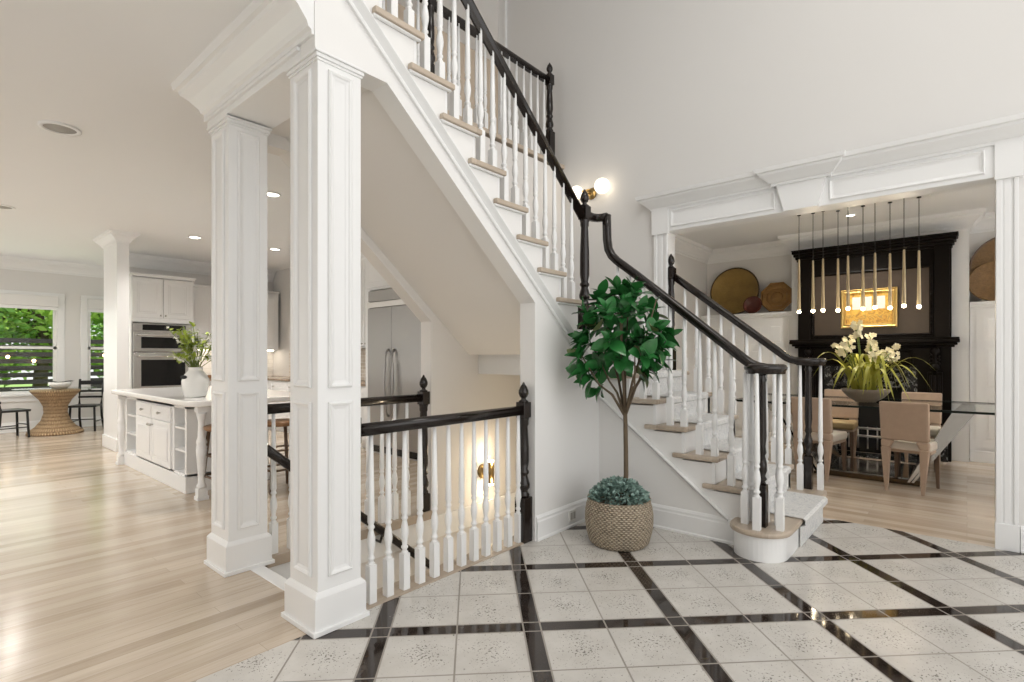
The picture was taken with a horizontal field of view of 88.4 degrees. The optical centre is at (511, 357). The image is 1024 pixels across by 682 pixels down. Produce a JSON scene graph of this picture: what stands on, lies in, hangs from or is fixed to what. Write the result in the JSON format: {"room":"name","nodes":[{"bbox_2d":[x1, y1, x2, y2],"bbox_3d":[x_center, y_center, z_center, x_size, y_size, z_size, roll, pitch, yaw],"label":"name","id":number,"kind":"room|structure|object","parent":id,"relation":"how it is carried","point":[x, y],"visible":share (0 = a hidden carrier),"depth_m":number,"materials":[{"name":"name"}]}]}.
{"room":"house entrance hall","nodes":[
{"label":"house entrance hall","id":0,"kind":"room"},
{"bbox_2d":[0,269,103,422],"bbox_3d":[-8.567,-0.200,8.400,0.150,2.880,8.100,0,0,41],"label":"wall","id":1,"kind":"structure","parent":0,"point":[73,287],"depth_m":9.21,"materials":[{"name":"white paint"}]},
{"bbox_2d":[0,289,64,402],"bbox_3d":[-8.754,-0.180,8.089,0.145,1.840,2.925,0,0,41],"label":"window","id":2,"kind":"structure","parent":1,"relation":"in","point":[58,347],"depth_m":9.08,"materials":[{"name":"white paint"}]},
{"bbox_2d":[0,293,57,309],"bbox_3d":[-8.706,-0.922,8.047,0.048,0.235,2.705,0,0,41],"label":"roller shade","id":3,"kind":"object","parent":2,"relation":"attached to","point":[7,300],"visible":1,"depth_m":8.77,"materials":[{"name":"white fabric"}]},
{"bbox_2d":[0,255,103,277],"bbox_3d":[-8.519,-1.540,8.226,0.150,0.200,7.900,0,0,41],"label":"trim","id":4,"kind":"structure","parent":1,"relation":"attached to","point":[6,262],"depth_m":8.97,"materials":[{"name":"white paint"}]},
{"bbox_2d":[0,416,103,432],"bbox_3d":[-8.568,1.156,8.268,0.022,0.168,7.900,0,0,41],"label":"baseboard","id":5,"kind":"structure","parent":1,"relation":"attached to","point":[85,423],"depth_m":8.85,"materials":[{"name":"white paint"}]},
{"bbox_2d":[81,295,103,398],"bbox_3d":[-7.276,-0.180,9.798,0.145,1.840,1.235,0,0,41],"label":"window","id":6,"kind":"structure","parent":1,"relation":"in","point":[86,347],"depth_m":9.38,"materials":[{"name":"white paint"}]},
{"bbox_2d":[87,299,103,312],"bbox_3d":[-7.228,-0.922,9.757,0.048,0.235,1.015,0,0,41],"label":"roller shade","id":7,"kind":"object","parent":6,"relation":"attached to","point":[93,305],"visible":0.41,"depth_m":9.45,"materials":[{"name":"white fabric"}]},
{"bbox_2d":[0,0,289,270],"bbox_3d":[-4.978,-1.690,5.197,9.670,0.100,7.950,0,0,41],"label":"ceiling","id":8,"kind":"structure","parent":0,"point":[140,162],"depth_m":3.91,"materials":[{"name":"white paint"}]},
{"bbox_2d":[37,120,81,136],"bbox_3d":[-3.235,-1.636,3.766,0.245,0.016,0.245,0,0,41],"label":"ceiling speaker","id":9,"kind":"object","parent":8,"relation":"attached to","point":[55,127],"visible":1,"depth_m":3.77,"materials":[{"name":"white paint"}]},
{"bbox_2d":[43,124,76,133],"bbox_3d":[-3.235,-1.637,3.766,0.190,0.003,0.190,0,0,41],"label":"grille","id":10,"kind":"object","parent":9,"relation":"attached to","point":[53,128],"depth_m":3.77,"materials":[{"name":"grey"}]},
{"bbox_2d":[129,267,272,290],"bbox_3d":[-5.453,-0.200,9.250,0.150,2.880,2.440,0,0,41],"label":"wall","id":11,"kind":"structure","parent":0,"point":[200,279],"depth_m":8.99,"materials":[{"name":"white paint"}]},
{"bbox_2d":[193,284,210,349],"bbox_3d":[-5.216,-0.667,9.098,0.372,1.105,0.800,0,0,41],"label":"upper cabinet","id":12,"kind":"object","parent":11,"relation":"attached to","point":[201,293],"visible":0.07,"depth_m":8.87,"materials":[{"name":"white paint"}]},
{"bbox_2d":[129,253,275,281],"bbox_3d":[-5.448,-1.540,9.140,0.300,0.200,2.580,0,0,41],"label":"trim","id":13,"kind":"structure","parent":11,"relation":"attached to","point":[135,260],"depth_m":8.77,"materials":[{"name":"white paint"}]},
{"bbox_2d":[196,350,272,375],"bbox_3d":[-5.111,0.113,9.519,0.015,0.485,1.575,0,0,41],"label":"backsplash","id":14,"kind":"structure","parent":11,"relation":"attached to","point":[206,368],"depth_m":9.27,"materials":[{"name":"white tile"}]},
{"bbox_2d":[267,291,279,350],"bbox_3d":[-4.716,-0.667,9.677,0.372,1.105,0.750,0,0,41],"label":"upper cabinet","id":15,"kind":"object","parent":11,"relation":"attached to","point":[272,297],"visible":0.16,"depth_m":9.76,"materials":[{"name":"white paint"}]},
{"bbox_2d":[270,87,519,354],"bbox_3d":[-0.556,-0.751,3.660,0.970,1.458,1.910,0,0,41],"label":"staircase underside","id":16,"kind":"structure","parent":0,"point":[405,213],"depth_m":3.59,"materials":[{"name":"white paint"}]},
{"bbox_2d":[267,133,561,588],"bbox_3d":[-0.599,1.020,4.451,0.130,6.040,3.350,0,0,41],"label":"wall","id":17,"kind":"structure","parent":0,"point":[455,383],"depth_m":4.51,"materials":[{"name":"white paint"}]},
{"bbox_2d":[171,0,313,118],"bbox_3d":[-1.383,-1.540,2.855,1.414,0.200,0.410,0,0,41],"label":"crown molding","id":18,"kind":"structure","parent":17,"relation":"attached to","point":[264,32],"depth_m":2.63,"materials":[{"name":"white paint"}]},
{"bbox_2d":[204,46,299,128],"bbox_3d":[-1.331,-1.510,2.909,1.150,0.260,0.290,0,0,41],"label":"trim","id":19,"kind":"structure","parent":17,"relation":"attached to","point":[265,101],"depth_m":2.84,"materials":[{"name":"white paint"}]},
{"bbox_2d":[267,444,428,568],"bbox_3d":[-0.971,1.255,3.834,0.113,1.461,1.715,0,0,41],"label":"wall handrail","id":20,"kind":"object","parent":17,"relation":"attached to","point":[272,453],"visible":0.26,"depth_m":3.71,"materials":[{"name":"black wood"}]},
{"bbox_2d":[265,509,431,567],"bbox_3d":[-1.107,1.267,3.773,0.110,0.066,1.340,0,0,41],"label":"trim","id":21,"kind":"structure","parent":17,"relation":"attached to","point":[283,555],"depth_m":3.82,"materials":[{"name":"white wood"}]},
{"bbox_2d":[267,375,429,553],"bbox_3d":[-1.124,0.688,3.753,0.084,1.093,1.348,0,0,41],"label":"guard railing","id":22,"kind":"object","parent":21,"relation":"on","point":[422,397],"visible":0.51,"depth_m":3.92,"materials":[{"name":"white paint"}]},
{"bbox_2d":[269,492,515,578],"bbox_3d":[-0.528,1.390,4.423,0.020,0.180,3.280,0,0,41],"label":"trim","id":23,"kind":"structure","parent":17,"relation":"attached to","point":[283,570],"depth_m":4.25,"materials":[{"name":"white paint"}]},
{"bbox_2d":[372,0,581,324],"bbox_3d":[-0.562,-1.141,3.527,1.136,1.803,2.050,0,0,41],"label":"staircase","id":24,"kind":"structure","parent":17,"relation":"attached to","point":[378,12],"depth_m":3.02,"materials":[{"name":"brown wood"}]},
{"bbox_2d":[387,0,590,329],"bbox_3d":[-0.157,-1.358,3.258,0.086,3.159,2.292,0,0,41],"label":"stair railing","id":25,"kind":"object","parent":24,"relation":"on","point":[583,212],"visible":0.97,"depth_m":3.44,"materials":[{"name":"white paint"}]},
{"bbox_2d":[477,460,493,485],"bbox_3d":[-0.217,1.025,4.696,0.129,0.220,0.130,0,0,41],"label":"wall sconce","id":26,"kind":"object","parent":17,"relation":"attached to","point":[490,462],"visible":0.66,"depth_m":4.65,"materials":[{"name":"gold metal"}]},
{"bbox_2d":[447,110,564,168],"bbox_3d":[-1.328,-2.042,5.015,2.030,0.040,3.450,0,0,41],"label":"trim","id":27,"kind":"structure","parent":17,"relation":"attached to","point":[498,138],"depth_m":5.03,"materials":[{"name":"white wood"}]},
{"bbox_2d":[382,0,554,154],"bbox_3d":[-0.602,-2.603,4.456,0.100,1.082,3.153,0,0,41],"label":"guard railing","id":28,"kind":"object","parent":27,"relation":"on","point":[547,79],"visible":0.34,"depth_m":5.02,"materials":[{"name":"white paint"}]},
{"bbox_2d":[385,0,497,132],"bbox_3d":[-1.658,-3.210,5.268,1.400,2.300,7.800,0,0,41],"label":"wall","id":29,"kind":"structure","parent":0,"point":[401,8],"depth_m":7.34,"materials":[{"name":"beige paint"}]},
{"bbox_2d":[398,0,497,60],"bbox_3d":[0.275,-4.410,2.076,8.700,0.100,10.100,0,0,41],"label":"ceiling","id":30,"kind":"structure","parent":0,"point":[488,9],"depth_m":6.70,"materials":[{"name":"white paint"}]},
{"bbox_2d":[300,0,598,540],"bbox_3d":[-0.143,-0.411,3.297,0.130,3.303,2.400,0,0,41],"label":"wall","id":31,"kind":"structure","parent":0,"point":[563,426],"depth_m":3.52,"materials":[{"name":"white paint"}]},
{"bbox_2d":[251,566,286,589],"bbox_3d":[-1.225,1.253,2.857,0.730,0.034,0.080,0,0,41],"label":"trim","id":32,"kind":"structure","parent":31,"relation":"attached to","point":[264,572],"depth_m":2.96,"materials":[{"name":"white paint"}]},
{"bbox_2d":[366,536,523,609],"bbox_3d":[-0.346,1.267,3.116,0.150,0.066,1.310,0,0,41],"label":"trim","id":33,"kind":"structure","parent":31,"relation":"attached to","point":[381,599],"depth_m":2.96,"materials":[{"name":"white wood"}]},
{"bbox_2d":[361,382,531,604],"bbox_3d":[-0.340,0.704,3.077,0.120,1.072,1.346,0,0,41],"label":"guard railing","id":34,"kind":"object","parent":33,"relation":"on","point":[522,515],"visible":0.99,"depth_m":3.03,"materials":[{"name":"white paint"}]},
{"bbox_2d":[345,0,592,372],"bbox_3d":[-0.082,-0.827,3.237,0.040,2.078,2.370,0,0,41],"label":"trim","id":35,"kind":"structure","parent":31,"relation":"attached to","point":[359,8],"depth_m":2.94,"materials":[{"name":"white paint"}]},
{"bbox_2d":[568,509,575,521],"bbox_3d":[0.440,1.155,3.840,0.015,0.080,0.085,0,0,41],"label":"outlet","id":36,"kind":"object","parent":31,"relation":"attached to","point":[572,513],"visible":1,"depth_m":3.83,"materials":[{"name":"white plastic"}]},
{"bbox_2d":[0,425,1023,681],"bbox_3d":[-1.595,1.270,4.883,15.200,0.060,11.900,0,0,41],"label":"floor","id":37,"kind":"structure","parent":0,"point":[855,602],"depth_m":2.67,"materials":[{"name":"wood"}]},
{"bbox_2d":[0,402,30,436],"bbox_3d":[-7.732,0.811,8.047,0.406,0.870,0.451,0,0,26],"label":"chair","id":38,"kind":"object","parent":37,"relation":"on","point":[16,410],"visible":1,"depth_m":8.13,"materials":[{"name":"black paint"}]},
{"bbox_2d":[12,387,96,436],"bbox_3d":[-7.427,0.874,8.564,1.050,0.732,1.050,0,0,41],"label":"table","id":39,"kind":"object","parent":37,"relation":"on","point":[55,420],"visible":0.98,"depth_m":8.41,"materials":[{"name":"wicker"}]},
{"bbox_2d":[48,380,73,388],"bbox_3d":[-7.375,0.446,8.600,0.329,0.124,0.321,0,0,-12],"label":"centrepiece","id":40,"kind":"object","parent":39,"relation":"on","point":[53,384],"visible":1,"depth_m":8.50,"materials":[{"name":"white ceramic"}]},
{"bbox_2d":[68,379,103,430],"bbox_3d":[-7.230,0.811,8.957,0.406,0.870,0.451,0,0,-19],"label":"chair","id":41,"kind":"object","parent":37,"relation":"on","point":[79,405],"visible":0.89,"depth_m":9.05,"materials":[{"name":"black paint"}]},
{"bbox_2d":[93,229,140,451],"bbox_3d":[-5.382,-0.200,7.153,0.910,2.880,0.340,0,0,41],"label":"column","id":42,"kind":"structure","parent":37,"relation":"on","point":[114,243],"depth_m":6.96,"materials":[{"name":"white paint"}]},
{"bbox_2d":[129,272,195,388],"bbox_3d":[-5.643,-0.015,8.370,0.704,2.510,0.900,0,0,41],"label":"tall cabinet","id":43,"kind":"object","parent":37,"relation":"on","point":[153,298],"visible":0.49,"depth_m":8.11,"materials":[{"name":"white paint"}]},
{"bbox_2d":[132,323,191,388],"bbox_3d":[-5.574,0.003,8.301,0.608,1.035,0.801,0,0,41],"label":"double oven","id":44,"kind":"object","parent":43,"relation":"in","point":[151,342],"visible":0.58,"depth_m":8.06,"materials":[{"name":"silver metal"}]},
{"bbox_2d":[116,395,269,500],"bbox_3d":[-3.318,0.835,5.695,2.460,0.810,1.055,0,0,41],"label":"kitchen island","id":45,"kind":"object","parent":37,"relation":"on","point":[166,443],"visible":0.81,"depth_m":5.06,"materials":[{"name":"white paint"}]},
{"bbox_2d":[111,386,289,406],"bbox_3d":[-3.271,0.400,5.704,2.590,0.050,1.210,0,0,41],"label":"island countertop","id":46,"kind":"structure","parent":45,"relation":"on","point":[170,395],"depth_m":5.14,"materials":[{"name":"white stone"}]},
{"bbox_2d":[165,321,210,397],"bbox_3d":[-2.990,0.021,4.964,0.499,0.709,0.326,0,0,0],"label":"vase","id":47,"kind":"object","parent":46,"relation":"on","point":[195,382],"visible":0.96,"depth_m":4.90,"materials":[{"name":"white ceramic"}]},
{"bbox_2d":[203,424,210,479],"bbox_3d":[-2.528,0.918,4.645,0.340,0.647,0.340,0,0,41],"label":"bar stool","id":48,"kind":"object","parent":37,"relation":"on","point":[207,428],"visible":0.12,"depth_m":4.62,"materials":[{"name":"brown wood"}]},
{"bbox_2d":[204,114,274,577],"bbox_3d":[-1.640,-0.066,3.164,0.314,2.612,0.286,0,0,41],"label":"square column","id":49,"kind":"structure","parent":37,"relation":"on","point":[239,541],"depth_m":3.07,"materials":[{"name":"white paint"}]},
{"bbox_2d":[267,418,289,494],"bbox_3d":[-2.189,0.918,4.960,0.340,0.647,0.340,0,0,41],"label":"bar stool","id":50,"kind":"object","parent":37,"relation":"on","point":[283,422],"visible":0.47,"depth_m":4.97,"materials":[{"name":"brown wood"}]},
{"bbox_2d":[267,380,365,447],"bbox_3d":[-3.012,0.815,8.312,3.330,0.850,0.655,0,0,41],"label":"base cabinet","id":51,"kind":"object","parent":37,"relation":"on","point":[271,385],"visible":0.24,"depth_m":8.52,"materials":[{"name":"white paint"}]},
{"bbox_2d":[267,376,365,385],"bbox_3d":[-3.013,0.372,8.333,3.380,0.035,0.625,0,0,41],"label":"countertop","id":52,"kind":"structure","parent":51,"relation":"on","point":[363,382],"depth_m":8.69,"materials":[{"name":"white stone"}]},
{"bbox_2d":[281,47,369,638],"bbox_3d":[-0.893,-0.066,2.519,0.314,2.612,0.286,0,0,41],"label":"square column","id":53,"kind":"structure","parent":37,"relation":"on","point":[325,588],"depth_m":2.42,"materials":[{"name":"white paint"}]},
{"bbox_2d":[366,258,390,440],"bbox_3d":[-1.340,-0.190,6.774,1.450,2.860,0.795,0,0,41],"label":"tall cabinet","id":54,"kind":"object","parent":37,"relation":"on","point":[375,281],"visible":0.09,"depth_m":6.87,"materials":[{"name":"white paint"}]},
{"bbox_2d":[367,288,420,460],"bbox_3d":[-1.258,0.190,6.725,1.140,2.100,0.732,0,0,41],"label":"refrigerator","id":55,"kind":"object","parent":37,"relation":"on","point":[394,332],"visible":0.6,"depth_m":6.49,"materials":[{"name":"silver metal"}]},
{"bbox_2d":[585,491,653,551],"bbox_3d":[0.716,1.089,3.526,0.450,0.302,0.450,0,0,41],"label":"basket","id":56,"kind":"object","parent":37,"relation":"on","point":[618,526],"depth_m":3.34,"materials":[{"name":"beige wicker"}]},
{"bbox_2d":[564,275,682,551],"bbox_3d":[0.771,0.343,3.560,0.703,1.793,0.681,0,0,41],"label":"potted tree","id":57,"kind":"object","parent":37,"relation":"on","point":[619,517],"visible":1,"depth_m":3.45,"materials":[{"name":"green plant"}]},
{"bbox_2d":[479,329,827,562],"bbox_3d":[1.147,0.500,4.451,2.513,1.479,1.525,0,0,41],"label":"staircase","id":58,"kind":"structure","parent":37,"relation":"on","point":[803,508],"depth_m":3.81,"materials":[{"name":"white wood"}]},
{"bbox_2d":[588,212,787,531],"bbox_3d":[1.118,-0.042,3.701,1.490,2.197,0.273,0,0,41],"label":"stair railing","id":59,"kind":"object","parent":58,"relation":"on","point":[755,503],"visible":0.78,"depth_m":3.45,"materials":[{"name":"white paint"}]},
{"bbox_2d":[668,254,826,490],"bbox_3d":[1.994,0.048,4.573,1.289,2.017,0.263,0,0,41],"label":"stair railing","id":60,"kind":"object","parent":58,"relation":"on","point":[804,471],"visible":0.62,"depth_m":4.30,"materials":[{"name":"white paint"}]},
{"bbox_2d":[701,311,791,443],"bbox_3d":[3.583,0.292,8.027,1.310,1.895,0.261,0,0,41],"label":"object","id":61,"kind":"object","parent":37,"relation":"on","point":[776,327],"visible":0.37,"depth_m":7.88,"materials":[{"name":"white paint"}]},
{"bbox_2d":[710,267,759,313],"bbox_3d":[3.453,-1.025,8.174,0.743,0.739,0.106,0,0,41],"label":"decorative plate","id":62,"kind":"object","parent":61,"relation":"on","point":[732,287],"visible":0.8,"depth_m":8.19,"materials":[{"name":"gold metal"}]},
{"bbox_2d":[743,296,761,312],"bbox_3d":[3.618,-0.786,7.915,0.270,0.265,0.086,0,0,41],"label":"decorative plate","id":63,"kind":"object","parent":61,"relation":"on","point":[753,304],"visible":1,"depth_m":7.92,"materials":[{"name":"red ceramic"}]},
{"bbox_2d":[761,282,791,311],"bbox_3d":[3.883,-0.885,7.724,0.434,0.429,0.097,0,0,41],"label":"decorative plate","id":64,"kind":"object","parent":61,"relation":"on","point":[777,296],"visible":0.99,"depth_m":7.73,"materials":[{"name":"brown wood"}]},
{"bbox_2d":[791,396,846,480],"bbox_3d":[3.213,0.825,5.499,0.513,0.830,0.374,0,0,-40],"label":"dining chair","id":65,"kind":"object","parent":37,"relation":"on","point":[831,437],"visible":0.73,"depth_m":5.33,"materials":[{"name":"beige fabric"}]},
{"bbox_2d":[824,389,858,457],"bbox_3d":[4.021,0.825,6.473,0.374,0.830,0.513,0,0,39],"label":"dining chair","id":66,"kind":"object","parent":37,"relation":"on","point":[851,425],"visible":0.56,"depth_m":6.50,"materials":[{"name":"beige fabric"}]},
{"bbox_2d":[735,393,994,485],"bbox_3d":[3.913,0.861,5.633,2.566,0.759,1.316,0,0,41],"label":"dining table","id":67,"kind":"object","parent":37,"relation":"on","point":[961,412],"visible":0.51,"depth_m":5.40,"materials":[{"name":"clear glass"}]},
{"bbox_2d":[841,388,890,402],"bbox_3d":[3.820,0.413,5.686,0.456,0.140,0.456,0,0,41],"label":"bowl","id":68,"kind":"object","parent":67,"relation":"on","point":[872,395],"depth_m":5.56,"materials":[{"name":"grey ceramic"}]},
{"bbox_2d":[813,320,936,402],"bbox_3d":[3.746,0.041,5.675,0.964,0.884,1.047,0,0,-4],"label":"flower arrangement","id":69,"kind":"object","parent":67,"relation":"on","point":[863,388],"visible":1,"depth_m":5.60,"materials":[{"name":"green plant"}]},
{"bbox_2d":[789,231,959,462],"bbox_3d":[4.507,-0.110,6.672,1.785,2.700,0.490,0,0,41],"label":"fireplace","id":70,"kind":"object","parent":37,"relation":"on","point":[924,333],"visible":0.55,"depth_m":6.57,"materials":[{"name":"black wood"}]},
{"bbox_2d":[841,287,896,328],"bbox_3d":[4.557,-0.625,6.730,0.600,0.500,0.042,0,0,41],"label":"painting","id":71,"kind":"object","parent":70,"relation":"attached to","point":[882,316],"visible":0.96,"depth_m":6.72,"materials":[{"name":"gold wood"}]},
{"bbox_2d":[789,337,959,348],"bbox_3d":[4.571,-0.177,6.746,1.785,0.115,0.295,0,0,41],"label":"mantel shelf","id":72,"kind":"object","parent":70,"relation":"attached to","point":[802,342],"depth_m":6.54,"materials":[{"name":"black wood"}]},
{"bbox_2d":[879,401,940,495],"bbox_3d":[3.739,0.825,4.938,0.513,0.830,0.374,0,0,-40],"label":"dining chair","id":73,"kind":"object","parent":37,"relation":"on","point":[904,426],"visible":0.92,"depth_m":4.80,"materials":[{"name":"beige fabric"}]},
{"bbox_2d":[900,392,941,471],"bbox_3d":[4.602,0.825,5.945,0.374,0.830,0.513,0,0,43],"label":"dining chair","id":74,"kind":"object","parent":37,"relation":"on","point":[935,417],"visible":0.27,"depth_m":5.99,"materials":[{"name":"beige fabric"}]},
{"bbox_2d":[970,301,994,463],"bbox_3d":[6.081,0.292,5.867,1.475,1.895,0.261,0,0,41],"label":"tall cabinet","id":75,"kind":"object","parent":37,"relation":"on","point":[982,313],"visible":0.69,"depth_m":6.19,"materials":[{"name":"white paint"}]},
{"bbox_2d":[969,261,994,300],"bbox_3d":[5.660,-0.894,6.171,0.487,0.479,0.114,0,0,41],"label":"woven tray","id":76,"kind":"object","parent":75,"relation":"on","point":[982,278],"visible":0.52,"depth_m":6.24,"materials":[{"name":"beige wicker"}]},
{"bbox_2d":[969,237,994,274],"bbox_3d":[5.845,-1.059,6.117,0.812,0.808,0.111,0,0,41],"label":"woven tray","id":77,"kind":"object","parent":75,"relation":"on","point":[985,253],"visible":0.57,"depth_m":6.31,"materials":[{"name":"beige wicker"}]},
{"bbox_2d":[273,0,1023,551],"bbox_3d":[0.443,-0.160,5.863,13.400,8.400,0.150,0,0,41],"label":"wall","id":78,"kind":"structure","parent":0,"point":[650,96],"depth_m":4.51,"materials":[{"name":"white paint"}]},
{"bbox_2d":[289,349,365,379],"bbox_3d":[-2.808,0.113,8.563,3.390,0.485,0.018,0,0,41],"label":"backsplash","id":79,"kind":"structure","parent":78,"relation":"attached to","point":[363,351],"depth_m":8.10,"materials":[{"name":"tile"}]},
{"bbox_2d":[361,253,365,348],"bbox_3d":[-2.324,-0.855,7.823,1.650,1.450,0.495,0,0,41],"label":"upper cabinet","id":80,"kind":"object","parent":78,"relation":"attached to","point":[363,258],"visible":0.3,"depth_m":7.49,"materials":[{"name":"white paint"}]},
{"bbox_2d":[498,0,506,120],"bbox_3d":[-0.115,-3.160,6.223,0.125,2.200,0.035,0,0,41],"label":"trim","id":81,"kind":"structure","parent":78,"relation":"attached to","point":[502,4],"depth_m":6.21,"materials":[{"name":"white paint"}]},
{"bbox_2d":[572,178,609,199],"bbox_3d":[0.792,-1.703,5.347,0.449,0.156,0.176,0,0,41],"label":"wall sconce","id":82,"kind":"object","parent":78,"relation":"attached to","point":[601,186],"visible":0.74,"depth_m":5.24,"materials":[{"name":"white glass"}]},
{"bbox_2d":[654,233,667,423],"bbox_3d":[1.392,0.040,4.921,0.140,2.400,0.034,0,0,41],"label":"trim","id":83,"kind":"structure","parent":78,"relation":"attached to","point":[660,241],"depth_m":4.91,"materials":[{"name":"white paint"}]},
{"bbox_2d":[634,112,1023,235],"bbox_3d":[2.281,-1.323,4.149,2.757,0.357,0.340,0,0,41],"label":"trim","id":84,"kind":"structure","parent":78,"relation":"attached to","point":[983,153],"depth_m":3.89,"materials":[{"name":"white paint"}]},
{"bbox_2d":[995,182,995,521],"bbox_3d":[3.250,-0.010,3.450,0.117,2.500,0.170,0,0,41],"label":"trim","id":85,"kind":"structure","parent":78,"relation":"attached to","point":[995,182],"depth_m":3.49,"materials":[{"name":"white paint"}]},
{"bbox_2d":[995,176,1019,552],"bbox_3d":[3.178,0.040,3.377,0.115,2.400,0.034,0,0,41],"label":"trim","id":86,"kind":"structure","parent":78,"relation":"attached to","point":[1007,528],"depth_m":3.37,"materials":[{"name":"white paint"}]},
{"bbox_2d":[1021,526,1023,552],"bbox_3d":[4.342,1.156,2.378,2.942,0.168,0.022,0,0,41],"label":"baseboard","id":87,"kind":"structure","parent":78,"relation":"attached to","point":[1022,527],"depth_m":3.33,"materials":[{"name":"white paint"}]},
{"bbox_2d":[599,378,740,518],"bbox_3d":[1.143,0.526,3.851,1.449,1.428,0.120,0,0,41],"label":"wall","id":88,"kind":"structure","parent":0,"point":[665,486],"depth_m":3.86,"materials":[{"name":"white paint"}]},
{"bbox_2d":[536,497,733,544],"bbox_3d":[0.887,1.156,3.457,1.220,0.168,0.810,0,0,41],"label":"baseboard","id":89,"kind":"structure","parent":88,"relation":"attached to","point":[688,522],"depth_m":3.67,"materials":[{"name":"white paint"}]},
{"bbox_2d":[599,395,728,521],"bbox_3d":[1.060,0.699,3.817,0.990,0.803,0.040,0,0,41],"label":"trim","id":90,"kind":"structure","parent":88,"relation":"attached to","point":[607,403],"depth_m":3.76,"materials":[{"name":"white paint"}]},
{"bbox_2d":[675,253,706,390],"bbox_3d":[1.908,-0.235,7.175,0.100,2.950,3.750,0,0,41],"label":"wall","id":91,"kind":"structure","parent":0,"point":[694,272],"depth_m":8.02,"materials":[{"name":"white paint"}]},
{"bbox_2d":[678,184,994,248],"bbox_3d":[4.118,-1.760,5.297,5.900,0.100,3.800,0,0,41],"label":"ceiling","id":92,"kind":"structure","parent":0,"point":[981,196],"depth_m":6.49,"materials":[{"name":"white paint"}]},
{"bbox_2d":[797,259,800,313],"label":"pendant chandelier","id":93,"kind":"object","parent":92,"relation":"hanging from","point":[798,293],"depth_m":6.15,"materials":[{"name":"gold metal"}]},
{"bbox_2d":[811,260,814,312],"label":"pendant chandelier","id":94,"kind":"object","parent":92,"relation":"hanging from","point":[813,290],"depth_m":6.06,"materials":[{"name":"gold metal"}]},
{"bbox_2d":[821,258,824,311],"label":"pendant chandelier","id":95,"kind":"object","parent":92,"relation":"hanging from","point":[822,287],"depth_m":5.96,"materials":[{"name":"gold metal"}]},
{"bbox_2d":[836,258,839,311],"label":"pendant chandelier","id":96,"kind":"object","parent":92,"relation":"hanging from","point":[837,286],"depth_m":5.96,"materials":[{"name":"gold metal"}]},
{"bbox_2d":[846,256,849,309],"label":"pendant chandelier","id":97,"kind":"object","parent":92,"relation":"hanging from","point":[847,280],"depth_m":5.76,"materials":[{"name":"gold metal"}]},
{"bbox_2d":[791,194,931,218],"label":"ceiling canopy","id":98,"kind":"object","parent":92,"relation":"hanging from","point":[930,195],"depth_m":5.82,"materials":[{"name":"white paint"}]},
{"bbox_2d":[861,256,864,310],"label":"pendant chandelier","id":99,"kind":"object","parent":92,"relation":"hanging from","point":[863,278],"depth_m":5.77,"materials":[{"name":"gold metal"}]},
{"bbox_2d":[873,253,876,308],"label":"pendant chandelier","id":100,"kind":"object","parent":92,"relation":"hanging from","point":[874,273],"depth_m":5.60,"materials":[{"name":"gold metal"}]},
{"bbox_2d":[888,253,891,309],"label":"pendant chandelier","id":101,"kind":"object","parent":92,"relation":"hanging from","point":[889,273],"depth_m":5.64,"materials":[{"name":"gold metal"}]},
{"bbox_2d":[902,249,905,307],"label":"pendant chandelier","id":102,"kind":"object","parent":92,"relation":"hanging from","point":[903,266],"depth_m":5.42,"materials":[{"name":"gold metal"}]},
{"bbox_2d":[917,250,920,308],"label":"pendant chandelier","id":103,"kind":"object","parent":92,"relation":"hanging from","point":[918,266],"depth_m":5.46,"materials":[{"name":"gold metal"}]},
{"bbox_2d":[707,231,994,457],"bbox_3d":[5.361,-0.235,6.734,5.900,2.950,0.100,0,0,41],"label":"wall","id":104,"kind":"structure","parent":0,"point":[767,270],"depth_m":7.92,"materials":[{"name":"white paint"}]},
{"bbox_2d":[792,229,968,461],"bbox_3d":[4.788,-0.235,6.958,1.900,2.950,0.310,0,0,41],"label":"wall","id":105,"kind":"structure","parent":0,"point":[960,250],"depth_m":6.28,"materials":[{"name":"white paint"}]},
{"bbox_2d":[675,207,994,263],"bbox_3d":[4.139,-1.610,5.245,5.800,0.200,3.750,0,0,41],"label":"trim","id":106,"kind":"structure","parent":105,"relation":"attached to","point":[978,220],"depth_m":6.96,"materials":[{"name":"white paint"}]},
{"label":"outside","id":107,"kind":"structure","parent":0,"visible":0},
{"bbox_2d":[0,384,48,386],"bbox_3d":[-19.035,1.540,17.783,27.940,0.100,30.000,0,0,41],"label":"ground","id":108,"kind":"structure","parent":107,"point":[14,385],"depth_m":27.61,"materials":[{"name":"green plant"}]},
{"bbox_2d":[0,307,36,350],"bbox_3d":[-13.625,-1.432,12.390,4.730,5.859,3.364,0,0,-25],"label":"tree","id":109,"kind":"object","parent":108,"relation":"on","point":[24,320],"visible":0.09,"depth_m":12.26,"materials":[{"name":"green plant"}]},
{"bbox_2d":[0,338,103,391],"bbox_3d":[-10.406,0.547,10.982,0.110,1.885,13.000,0,0,41],"label":"fence","id":110,"kind":"object","parent":108,"relation":"on","point":[2,340],"visible":0.2,"depth_m":11.14,"materials":[{"name":"black wood"}]},
{"bbox_2d":[0,308,103,386],"bbox_3d":[-12.245,-1.024,12.809,4.148,5.044,4.242,0,0,-6],"label":"tree","id":111,"kind":"object","parent":108,"relation":"on","point":[39,321],"visible":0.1,"depth_m":12.62,"materials":[{"name":"green plant"}]},
{"bbox_2d":[18,313,103,343],"bbox_3d":[-14.502,-2.418,14.721,6.276,7.829,7.222,0,0,41],"label":"tree","id":112,"kind":"object","parent":108,"relation":"on","point":[93,326],"visible":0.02,"depth_m":16.96,"materials":[{"name":"green plant"}]},
{"bbox_2d":[46,310,103,370],"bbox_3d":[-11.146,-1.511,14.908,6.347,6.016,3.948,0,0,-14],"label":"tree","id":113,"kind":"object","parent":108,"relation":"on","point":[97,322],"visible":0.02,"depth_m":14.94,"materials":[{"name":"green plant"}]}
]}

